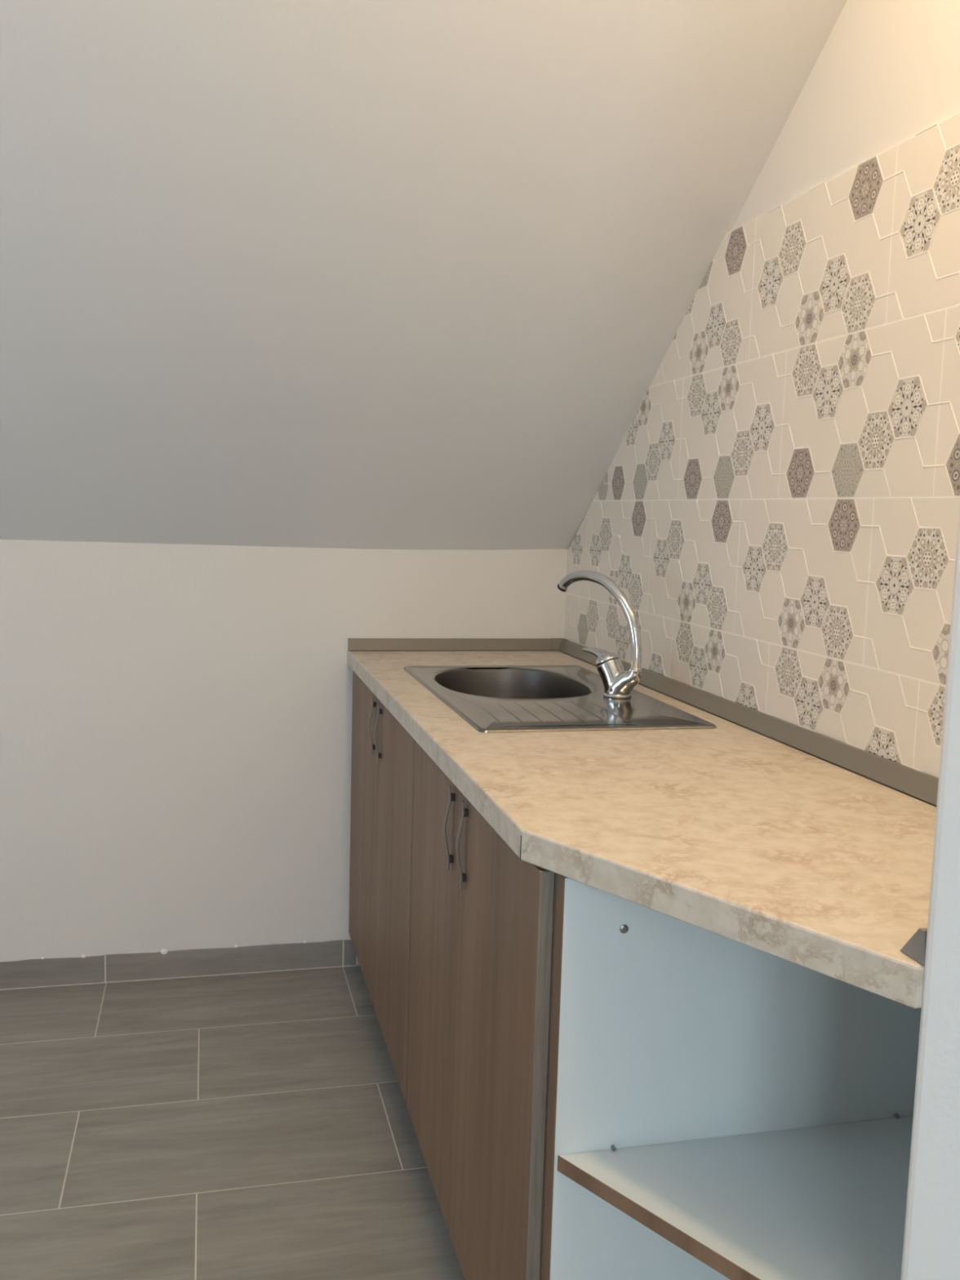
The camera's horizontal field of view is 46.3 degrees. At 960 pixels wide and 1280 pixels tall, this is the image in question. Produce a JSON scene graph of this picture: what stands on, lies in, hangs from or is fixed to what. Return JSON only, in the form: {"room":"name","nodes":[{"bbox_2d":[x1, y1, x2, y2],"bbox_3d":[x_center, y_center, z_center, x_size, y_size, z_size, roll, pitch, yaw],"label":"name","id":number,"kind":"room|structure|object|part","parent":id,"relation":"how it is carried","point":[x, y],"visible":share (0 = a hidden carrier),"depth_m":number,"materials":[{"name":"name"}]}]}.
{"room":"attic kitchen","nodes":[
{"label":"attic kitchen","id":0,"kind":"room"},
{"bbox_2d":[0,964,464,1279],"bbox_3d":[-0.673,1.183,0.779,3.150,0.100,4.500,0,7,-14],"label":"floor","id":1,"kind":"structure","parent":0,"point":[256,1126],"depth_m":2.19,"materials":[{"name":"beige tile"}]},
{"bbox_2d":[348,670,414,1103],"bbox_3d":[0.027,0.529,2.621,0.579,0.824,0.902,0,7,-14],"label":"base cabinet","id":2,"kind":"object","parent":1,"relation":"on","point":[383,751],"visible":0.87,"depth_m":2.44,"materials":[{"name":"brown wood"}]},
{"bbox_3d":[-0.281,0.455,2.765,0.018,0.725,0.459,0,7,-14],"label":"door","id":3,"kind":"part","parent":2,"relation":"part of","materials":[{"name":"brown wood"}]},
{"bbox_3d":[-0.246,0.195,2.551,0.015,0.132,0.011,0,7,-14],"label":"handle","id":4,"kind":"part","parent":2,"relation":"part of","materials":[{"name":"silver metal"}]},
{"bbox_3d":[-0.225,0.206,2.463,0.015,0.132,0.011,0,7,-14],"label":"handle","id":5,"kind":"part","parent":2,"relation":"part of","materials":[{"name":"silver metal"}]},
{"bbox_3d":[-0.175,0.508,2.330,0.018,0.725,0.438,0,7,-14],"label":"door","id":6,"kind":"part","parent":2,"relation":"part of","materials":[{"name":"brown wood"}]},
{"bbox_2d":[406,740,556,1279],"bbox_3d":[0.229,0.629,1.794,0.579,0.824,0.810,0,7,-14],"label":"base cabinet","id":7,"kind":"object","parent":1,"relation":"on","point":[482,916],"visible":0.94,"depth_m":1.57,"materials":[{"name":"brown wood"}]},
{"bbox_3d":[-0.076,0.556,1.925,0.018,0.725,0.392,0,7,-14],"label":"door","id":8,"kind":"part","parent":7,"relation":"part of","materials":[{"name":"brown wood"}]},
{"bbox_3d":[-0.049,0.292,1.743,0.015,0.132,0.011,0,7,-14],"label":"handle","id":9,"kind":"part","parent":7,"relation":"part of","materials":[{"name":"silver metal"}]},
{"bbox_3d":[-0.027,0.303,1.655,0.015,0.132,0.011,0,7,-14],"label":"handle","id":10,"kind":"part","parent":7,"relation":"part of","materials":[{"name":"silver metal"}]},
{"bbox_3d":[0.019,0.603,1.535,0.018,0.725,0.411,0,7,-14],"label":"door","id":11,"kind":"part","parent":7,"relation":"part of","materials":[{"name":"brown wood"}]},
{"bbox_2d":[346,638,938,1008],"bbox_3d":[0.192,0.153,1.989,0.597,0.070,2.133,0,7,-14],"label":"countertop","id":12,"kind":"structure","parent":7,"relation":"on","point":[731,830],"depth_m":1.42,"materials":[{"name":"beige stone"}]},
{"bbox_3d":[-0.053,0.013,2.997,0.595,0.032,0.039,0,7,-14],"label":"upstand strip","id":13,"kind":"part","parent":12,"relation":"part of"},
{"bbox_2d":[403,665,716,732],"bbox_3d":[0.118,0.193,2.322,0.436,0.176,0.778,0,7,-14],"label":"sink","id":14,"kind":"object","parent":12,"relation":"in","point":[489,698],"visible":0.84,"depth_m":2.19,"materials":[{"name":"silver metal"}]},
{"bbox_3d":[0.065,0.170,2.454,0.316,0.153,0.430,0,7,-14],"label":"bowl","id":15,"kind":"part","parent":14,"relation":"part of","materials":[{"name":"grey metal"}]},
{"bbox_2d":[556,570,642,698],"bbox_3d":[0.248,-0.015,2.312,0.058,0.252,0.227,-3,8,-37],"label":"faucet","id":16,"kind":"object","parent":14,"relation":"on","point":[618,683],"visible":1,"depth_m":2.26,"materials":[{"name":"silver metal"}]},
{"bbox_2d":[556,584,567,591],"bbox_3d":[0.174,-0.111,2.374,0.022,0.017,0.021,0,7,-14],"label":"outlet","id":17,"kind":"object","parent":16,"relation":"attached to","point":[563,588],"depth_m":2.36,"materials":[{"name":"grey metal"}]},
{"bbox_3d":[0.253,0.037,2.312,0.052,0.040,0.088,-2,7,-26],"label":"lever","id":18,"kind":"part","parent":16,"relation":"part of","materials":[{"name":"silver metal"}]},
{"bbox_3d":[0.470,0.135,2.055,0.024,0.031,2.132,0,7,-14],"label":"upstand strip","id":19,"kind":"part","parent":12,"relation":"part of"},
{"bbox_3d":[0.548,0.256,1.001,0.371,0.031,0.035,0,7,-14],"label":"upstand strip","id":20,"kind":"part","parent":12,"relation":"part of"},
{"bbox_2d":[542,873,921,1279],"bbox_3d":[0.390,0.699,1.214,0.548,0.824,0.396,0,7,-14],"label":"corner shelf unit","id":21,"kind":"object","parent":1,"relation":"on","point":[720,1107],"visible":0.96,"depth_m":1.32,"materials":[{"name":"white laminate"}]},
{"bbox_3d":[0.394,0.630,1.200,0.537,0.018,0.357,0,7,-14],"label":"shelf","id":22,"kind":"part","parent":21,"relation":"part of","materials":[{"name":"white plastic"}]},
{"bbox_2d":[0,539,568,964],"bbox_3d":[-1.174,0.254,2.836,3.150,1.255,0.120,0,7,-14],"label":"wall","id":23,"kind":"structure","parent":0,"point":[175,720],"depth_m":2.88,"materials":[{"name":"white paint"}]},
{"bbox_2d":[0,939,356,990],"bbox_3d":[-1.472,0.844,2.768,2.340,0.080,0.008,0,7,-14],"label":"baseboard","id":24,"kind":"structure","parent":23,"relation":"attached to","point":[164,964],"depth_m":2.93,"materials":[{"name":"grey tile"}]},
{"bbox_2d":[0,0,847,550],"bbox_3d":[-0.919,-0.854,1.796,3.150,1.616,2.129,0,7,-14],"label":"ceiling","id":25,"kind":"structure","parent":0,"point":[364,274],"depth_m":2.05,"materials":[{"name":"white paint"}]},
{"bbox_2d":[564,0,959,777],"bbox_3d":[0.809,-0.153,1.032,0.149,2.580,4.400,0,7,-14],"label":"wall","id":26,"kind":"structure","parent":0,"point":[775,515],"depth_m":1.79,"materials":[{"name":"beige tile"}]},
{"bbox_2d":[901,502,959,1279],"bbox_3d":[0.625,-0.129,0.815,0.429,2.570,0.276,0,7,-14],"label":"wall","id":27,"kind":"structure","parent":0,"point":[931,1238],"depth_m":0.94,"materials":[{"name":"white paint"}]}
]}

